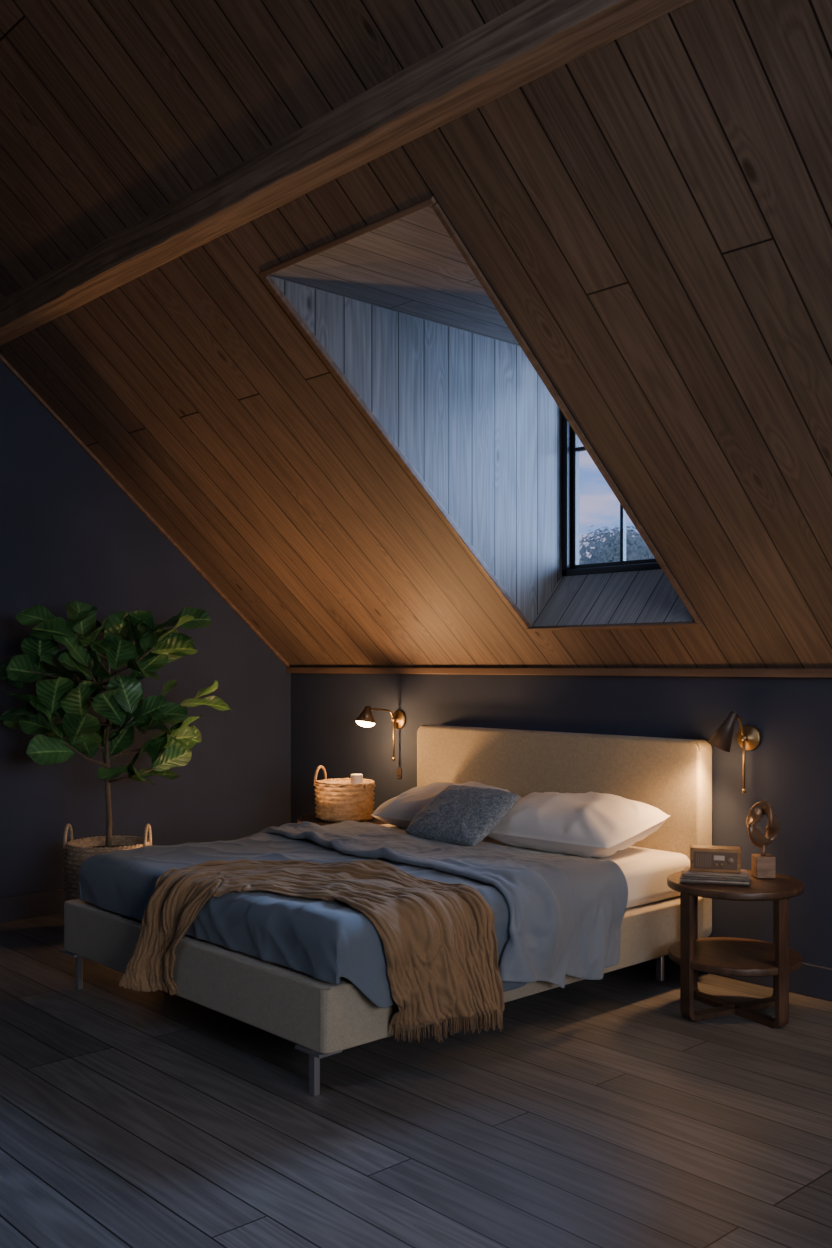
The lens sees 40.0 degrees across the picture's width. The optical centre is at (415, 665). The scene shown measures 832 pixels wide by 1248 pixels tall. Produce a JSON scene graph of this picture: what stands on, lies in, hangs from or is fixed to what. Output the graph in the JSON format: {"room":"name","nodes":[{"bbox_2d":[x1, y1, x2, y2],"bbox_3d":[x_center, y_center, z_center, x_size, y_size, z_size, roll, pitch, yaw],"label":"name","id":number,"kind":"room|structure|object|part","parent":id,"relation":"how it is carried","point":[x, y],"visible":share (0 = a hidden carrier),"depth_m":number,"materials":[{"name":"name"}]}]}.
{"room":"bedroom","nodes":[
{"label":"bedroom","id":0,"kind":"room"},
{"bbox_2d":[0,361,290,897],"bbox_3d":[-3.516,-0.923,4.775,7.400,4.545,0.001,0,0,-43],"label":"wall","id":1,"kind":"structure","parent":0,"point":[69,533],"depth_m":6.41,"materials":[{"name":"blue paint"}]},
{"bbox_2d":[0,889,65,922],"bbox_3d":[-3.510,1.285,4.769,7.400,0.130,0.018,0,0,-43],"label":"baseboard","id":2,"kind":"structure","parent":1,"relation":"attached to","point":[31,905],"depth_m":6.11,"materials":[{"name":"paint"}]},
{"bbox_2d":[0,354,289,666],"bbox_3d":[-2.159,-1.592,6.011,3.691,3.210,0.024,0,0,-43],"label":"trim","id":3,"kind":"structure","parent":1,"relation":"attached to","point":[13,371],"depth_m":6.53,"materials":[{"name":"brown wood"}]},
{"bbox_2d":[268,205,519,345],"bbox_3d":[0.431,-1.514,4.740,1.885,0.001,0.935,0,0,-43],"label":"ceiling","id":4,"kind":"structure","parent":0,"point":[411,265],"depth_m":4.45,"materials":[{"name":"brown wood"}]},
{"bbox_2d":[0,0,831,668],"bbox_3d":[-0.600,-1.588,1.615,7.400,3.215,8.600,0,0,-43],"label":"ceiling","id":5,"kind":"structure","parent":0,"point":[650,212],"depth_m":4.03,"materials":[{"name":"brown wood"}]},
{"bbox_2d":[0,0,692,345],"bbox_3d":[0.650,-1.752,2.769,0.142,0.227,8.600,0,0,-43],"label":"ceiling beam","id":6,"kind":"structure","parent":5,"relation":"attached to","point":[532,39],"depth_m":3.62,"materials":[{"name":"brown wood"}]},
{"bbox_2d":[259,196,435,277],"bbox_3d":[-0.269,-1.522,4.095,0.031,0.032,0.975,0,0,-43],"label":"trim","id":7,"kind":"structure","parent":5,"relation":"attached to","point":[430,201],"depth_m":4.04,"materials":[{"name":"brown wood"}]},
{"bbox_2d":[530,569,694,626],"bbox_3d":[0.997,-0.311,5.263,0.365,0.253,0.935,0,0,-43],"label":"sill","id":8,"kind":"structure","parent":5,"relation":"attached to","point":[644,596],"depth_m":5.26,"materials":[{"name":"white wood"}]},
{"bbox_2d":[526,621,703,631],"bbox_3d":[0.870,-0.175,5.146,0.031,0.032,0.975,0,0,-43],"label":"trim","id":9,"kind":"structure","parent":5,"relation":"attached to","point":[667,624],"depth_m":5.10,"materials":[{"name":"brown wood"}]},
{"bbox_2d":[0,913,831,1247],"bbox_3d":[-0.600,1.350,1.615,7.400,0.001,8.600,0,0,-43],"label":"floor","id":10,"kind":"structure","parent":0,"point":[609,1116],"depth_m":3.38,"materials":[{"name":"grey wood"}]},
{"bbox_2d":[0,601,231,900],"bbox_3d":[-1.535,0.514,5.846,1.098,1.671,0.971,0,0,-43],"label":"fig tree","id":11,"kind":"object","parent":10,"relation":"on","point":[128,640],"visible":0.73,"depth_m":5.66,"materials":[{"name":"green plant"}]},
{"bbox_3d":[-1.759,0.861,5.787,0.018,0.119,0.128,0,0,0],"label":"handle","id":12,"kind":"part","parent":11,"relation":"part of","materials":[{"name":"wicker"}]},
{"bbox_3d":[-1.558,1.120,5.786,0.427,0.460,0.427,0,0,-43],"label":"basket planter","id":13,"kind":"part","parent":11,"relation":"part of","materials":[{"name":"wicker"}]},
{"bbox_3d":[-1.357,0.861,5.785,0.017,0.119,0.127,0,0,0],"label":"handle","id":14,"kind":"part","parent":11,"relation":"part of","materials":[{"name":"wicker"}]},
{"bbox_2d":[298,814,387,825],"bbox_3d":[-0.389,1.093,6.252,0.514,0.513,0.514,0,0,-29],"label":"nightstand","id":15,"kind":"object","parent":10,"relation":"on","point":[311,818],"visible":0.14,"depth_m":6.15,"materials":[{"name":"brown wood"}]},
{"bbox_2d":[314,765,374,821],"bbox_3d":[-0.390,0.696,6.253,0.333,0.283,0.345,0,0,-43],"label":"basket","id":16,"kind":"object","parent":15,"relation":"on","point":[337,800],"visible":0.97,"depth_m":6.12,"materials":[{"name":"wicker"}]},
{"bbox_3d":[-0.528,0.608,6.324,0.016,0.108,0.126,0,0,27],"label":"handle","id":17,"kind":"part","parent":16,"relation":"part of","materials":[{"name":"wicker"}]},
{"bbox_2d":[350,774,362,783],"bbox_3d":[-0.323,0.709,6.225,0.068,0.230,0.068,0,0,-43],"label":"candle","id":18,"kind":"object","parent":16,"relation":"in","point":[354,778],"visible":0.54,"depth_m":6.20,"materials":[{"name":"beige wax"}]},
{"bbox_2d":[60,725,711,1095],"bbox_3d":[-0.101,0.838,4.897,2.175,1.024,1.828,0,0,-43],"label":"bed","id":19,"kind":"object","parent":10,"relation":"on","point":[673,776],"visible":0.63,"depth_m":4.74,"materials":[{"name":"fabric"}]},
{"bbox_3d":[-1.421,1.273,4.790,0.090,0.154,0.130,0,0,-43],"label":"leg","id":20,"kind":"part","parent":19,"relation":"part of","materials":[{"name":"silver metal"}]},
{"bbox_2d":[118,859,514,1042],"bbox_3d":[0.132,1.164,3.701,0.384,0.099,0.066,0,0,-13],"label":"throw blanket","id":21,"kind":"object","parent":19,"relation":"on","point":[440,942],"visible":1,"depth_m":3.81,"materials":[{"name":"fabric"}]},
{"bbox_3d":[-0.305,1.273,3.581,0.090,0.154,0.130,0,0,-43],"label":"leg","id":22,"kind":"part","parent":19,"relation":"part of","materials":[{"name":"silver metal"}]},
{"bbox_3d":[-0.124,1.092,4.844,2.062,0.205,1.782,0,0,-43],"label":"frame","id":23,"kind":"part","parent":19,"relation":"part of","materials":[{"name":"fabric"}]},
{"bbox_2d":[259,820,627,987],"bbox_3d":[-0.036,0.950,4.858,0.815,0.438,1.939,0,0,-43],"label":"duvet","id":24,"kind":"object","parent":19,"relation":"on","point":[567,912],"visible":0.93,"depth_m":4.26,"materials":[{"name":"fabric"}]},
{"bbox_2d":[406,785,518,845],"bbox_3d":[0.200,0.660,5.075,0.287,0.226,0.498,0,0,-38],"label":"cushion","id":25,"kind":"object","parent":24,"relation":"on","point":[462,815],"visible":1,"depth_m":4.98,"materials":[{"name":"blue fabric"}]},
{"bbox_2d":[383,824,689,908],"bbox_3d":[-0.086,0.898,4.825,2.000,0.182,1.620,0,0,-43],"label":"mattress","id":26,"kind":"object","parent":19,"relation":"on","point":[646,871],"visible":0.09,"depth_m":4.75,"materials":[{"name":"white fabric"}]},
{"bbox_2d":[79,833,526,1008],"bbox_3d":[-0.286,0.959,4.576,1.423,0.382,1.778,0,0,-43],"label":"coverlet","id":27,"kind":"object","parent":26,"relation":"on","point":[319,939],"visible":0.45,"depth_m":3.96,"materials":[{"name":"fabric"}]},
{"bbox_2d":[371,781,522,828],"bbox_3d":[0.165,0.697,5.614,0.474,0.242,0.687,0,0,-40],"label":"pillow","id":28,"kind":"object","parent":26,"relation":"on","point":[399,811],"visible":0.39,"depth_m":5.59,"materials":[{"name":"fabric"}]},
{"bbox_2d":[487,792,669,857],"bbox_3d":[0.683,0.688,5.024,0.735,0.256,0.474,0,0,45],"label":"pillow","id":29,"kind":"object","parent":26,"relation":"on","point":[589,824],"visible":0.87,"depth_m":4.85,"materials":[{"name":"fabric"}]},
{"bbox_3d":[0.648,0.760,5.607,0.110,0.869,1.799,0,0,-43],"label":"headboard","id":30,"kind":"part","parent":19,"relation":"part of","materials":[{"name":"fabric"}]},
{"bbox_3d":[1.060,1.273,4.888,0.090,0.154,0.130,0,0,-43],"label":"leg","id":31,"kind":"part","parent":19,"relation":"part of","materials":[{"name":"silver metal"}]},
{"bbox_2d":[667,869,803,1027],"bbox_3d":[1.240,1.093,4.455,0.514,0.513,0.514,0,0,-29],"label":"nightstand","id":32,"kind":"object","parent":10,"relation":"on","point":[729,956],"visible":0.84,"depth_m":4.33,"materials":[{"name":"brown wood"}]},
{"bbox_3d":[1.121,1.108,4.390,0.233,0.482,0.050,0,0,-29],"label":"leg","id":33,"kind":"part","parent":32,"relation":"part of","materials":[{"name":"brown wood"}]},
{"bbox_3d":[1.175,1.108,4.575,0.050,0.482,0.233,0,0,-29],"label":"leg","id":34,"kind":"part","parent":32,"relation":"part of","materials":[{"name":"brown wood"}]},
{"bbox_2d":[680,870,749,885],"bbox_3d":[1.162,0.828,4.446,0.260,0.018,0.175,0,0,15],"label":"book","id":35,"kind":"object","parent":32,"relation":"on","point":[682,880],"visible":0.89,"depth_m":4.37,"materials":[{"name":"paper"}]},
{"bbox_2d":[683,867,746,880],"bbox_3d":[1.162,0.811,4.446,0.235,0.016,0.160,0,0,17],"label":"book","id":36,"kind":"object","parent":35,"relation":"on","point":[742,876],"visible":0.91,"depth_m":4.38,"materials":[{"name":"paper"}]},
{"bbox_2d":[690,845,740,873],"bbox_3d":[1.165,0.755,4.450,0.190,0.094,0.088,0,0,14],"label":"radio","id":37,"kind":"object","parent":36,"relation":"on","point":[703,858],"visible":1,"depth_m":4.42,"materials":[{"name":"brown wood"}]},
{"bbox_2d":[696,854,710,866],"bbox_3d":[1.113,0.755,4.428,0.055,0.050,0.003,0,0,14],"label":"speaker grille","id":38,"kind":"object","parent":37,"relation":"attached to","point":[702,860],"depth_m":4.43,"materials":[{"name":"brown fabric"}]},
{"bbox_3d":[1.157,0.755,4.419,0.164,0.066,0.004,0,0,14],"label":"panel","id":39,"kind":"part","parent":37,"relation":"part of","materials":[{"name":"brown wood"}]},
{"bbox_2d":[669,937,801,976],"bbox_3d":[1.240,1.133,4.455,0.502,0.029,0.502,0,0,-29],"label":"shelf","id":40,"kind":"object","parent":32,"relation":"attached to","point":[729,956],"depth_m":4.36,"materials":[{"name":"brown wood"}]},
{"bbox_3d":[1.360,1.108,4.521,0.233,0.482,0.050,0,0,-29],"label":"leg","id":41,"kind":"part","parent":32,"relation":"part of","materials":[{"name":"brown wood"}]},
{"bbox_3d":[1.306,1.109,4.335,0.050,0.483,0.233,0,0,-29],"label":"leg","id":42,"kind":"part","parent":32,"relation":"part of","materials":[{"name":"brown wood"}]},
{"bbox_2d":[746,801,779,877],"bbox_3d":[1.371,0.687,4.527,0.136,0.299,0.099,0,0,0],"label":"sculpture","id":43,"kind":"object","parent":32,"relation":"on","point":[763,865],"visible":1,"depth_m":4.50,"materials":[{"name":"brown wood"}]},
{"bbox_3d":[1.374,0.730,4.526,0.024,0.049,0.024,0,0,0],"label":"stem","id":44,"kind":"part","parent":43,"relation":"part of","materials":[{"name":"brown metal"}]},
{"bbox_2d":[272,277,561,625],"bbox_3d":[0.114,-0.849,5.084,1.885,1.330,0.001,0,0,-43],"label":"wall","id":45,"kind":"structure","parent":0,"point":[471,413],"depth_m":5.22,"materials":[{"name":"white wood"}]},
{"bbox_2d":[263,276,530,627],"bbox_3d":[-0.023,-0.849,4.971,1.545,1.347,0.022,0,0,-43],"label":"trim","id":46,"kind":"structure","parent":45,"relation":"attached to","point":[269,281],"depth_m":4.88,"materials":[{"name":"brown wood"}]},
{"bbox_2d":[291,673,831,967],"bbox_3d":[2.163,0.685,4.165,0.120,1.330,8.600,0,0,-43],"label":"wall","id":47,"kind":"structure","parent":0,"point":[790,770],"depth_m":5.17,"materials":[{"name":"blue paint"}]},
{"bbox_2d":[355,706,405,760],"bbox_3d":[-0.208,0.385,6.413,0.315,0.318,0.120,0,0,-43],"label":"wall sconce","id":48,"kind":"object","parent":47,"relation":"attached to","point":[365,719],"visible":1,"depth_m":6.45,"materials":[{"name":"gold metal"}]},
{"bbox_3d":[-0.280,0.278,6.346,0.118,0.104,0.120,0,0,-43],"label":"lamp shade","id":49,"kind":"part","parent":48,"relation":"part of","materials":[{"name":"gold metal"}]},
{"bbox_3d":[-0.280,0.316,6.347,0.106,0.058,0.108,0,0,-43],"label":"bulb","id":50,"kind":"part","parent":48,"relation":"part of","materials":[{"name":"white glass"}]},
{"bbox_3d":[-0.190,0.281,6.430,0.218,0.081,0.026,0,0,-43],"label":"arm","id":51,"kind":"part","parent":48,"relation":"part of","materials":[{"name":"gold metal"}]},
{"bbox_3d":[-0.127,0.422,6.488,0.018,0.244,0.018,0,0,-43],"label":"rod","id":52,"kind":"part","parent":48,"relation":"part of","materials":[{"name":"gold metal"}]},
{"bbox_3d":[-0.104,0.310,6.508,0.034,0.110,0.110,0,0,-43],"label":"wall plate","id":53,"kind":"part","parent":48,"relation":"part of","materials":[{"name":"gold metal"}]},
{"bbox_2d":[397,768,401,777],"bbox_3d":[-0.098,0.615,6.514,0.017,0.060,0.034,0,0,-43],"label":"wall switch","id":54,"kind":"object","parent":47,"relation":"attached to","point":[399,770],"visible":1,"depth_m":6.51,"materials":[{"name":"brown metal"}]},
{"bbox_2d":[286,667,831,677],"bbox_3d":[2.104,0.032,4.111,0.040,0.036,8.600,0,0,-43],"label":"trim","id":55,"kind":"structure","parent":47,"relation":"attached to","point":[707,672],"depth_m":5.45,"materials":[{"name":"brown wood"}]},
{"bbox_2d":[707,711,761,792],"bbox_3d":[1.338,0.369,4.841,0.229,0.351,0.111,0,0,-20],"label":"wall sconce","id":56,"kind":"object","parent":47,"relation":"attached to","point":[749,738],"visible":1,"depth_m":4.82,"materials":[{"name":"gold metal"}]},
{"bbox_3d":[1.284,0.280,4.815,0.103,0.172,0.123,0,0,-43],"label":"lamp shade","id":57,"kind":"part","parent":56,"relation":"part of","materials":[{"name":"brown metal"}]},
{"bbox_3d":[1.369,0.266,4.827,0.101,0.112,0.026,0,0,-43],"label":"arm","id":58,"kind":"part","parent":56,"relation":"part of","materials":[{"name":"gold metal"}]},
{"bbox_3d":[1.389,0.422,4.846,0.018,0.244,0.018,0,0,-43],"label":"rod","id":59,"kind":"part","parent":56,"relation":"part of","materials":[{"name":"gold metal"}]},
{"bbox_3d":[1.411,0.310,4.866,0.034,0.110,0.110,0,0,-43],"label":"wall plate","id":60,"kind":"part","parent":56,"relation":"part of","materials":[{"name":"gold metal"}]},
{"bbox_2d":[652,955,831,1000],"bbox_3d":[2.112,1.285,4.118,0.018,0.130,8.600,0,0,-43],"label":"baseboard","id":61,"kind":"structure","parent":47,"relation":"attached to","point":[811,980],"depth_m":4.67,"materials":[{"name":"paint"}]},
{"label":"wall","id":62,"kind":"structure","parent":0,"visible":0},
{"bbox_2d":[431,203,700,622],"bbox_3d":[0.624,-0.849,4.269,1.545,1.347,0.022,0,0,-43],"label":"trim","id":63,"kind":"structure","parent":62,"relation":"attached to","point":[437,209],"depth_m":4.17,"materials":[{"name":"brown wood"}]},
{"bbox_3d":[1.087,-1.512,5.346,0.100,0.044,0.935,0,0,-43],"label":"wall header","id":64,"kind":"structure","parent":0,"visible":0},
{"bbox_2d":[562,413,661,575],"bbox_3d":[1.060,-0.964,5.321,0.068,1.053,0.935,0,0,-43],"label":"window","id":65,"kind":"structure","parent":64,"relation":"in","point":[571,449],"depth_m":5.62,"materials":[{"name":"grey metal"}]},
{"label":"outside","id":66,"kind":"structure","parent":0,"visible":0},
{"bbox_2d":[579,525,654,564],"bbox_3d":[3.897,-0.579,22.260,3.446,4.269,3.281,0,0,40],"label":"tree","id":67,"kind":"object","parent":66,"point":[608,550],"visible":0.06,"depth_m":20.99,"materials":[{"name":"green plant"}]}
]}

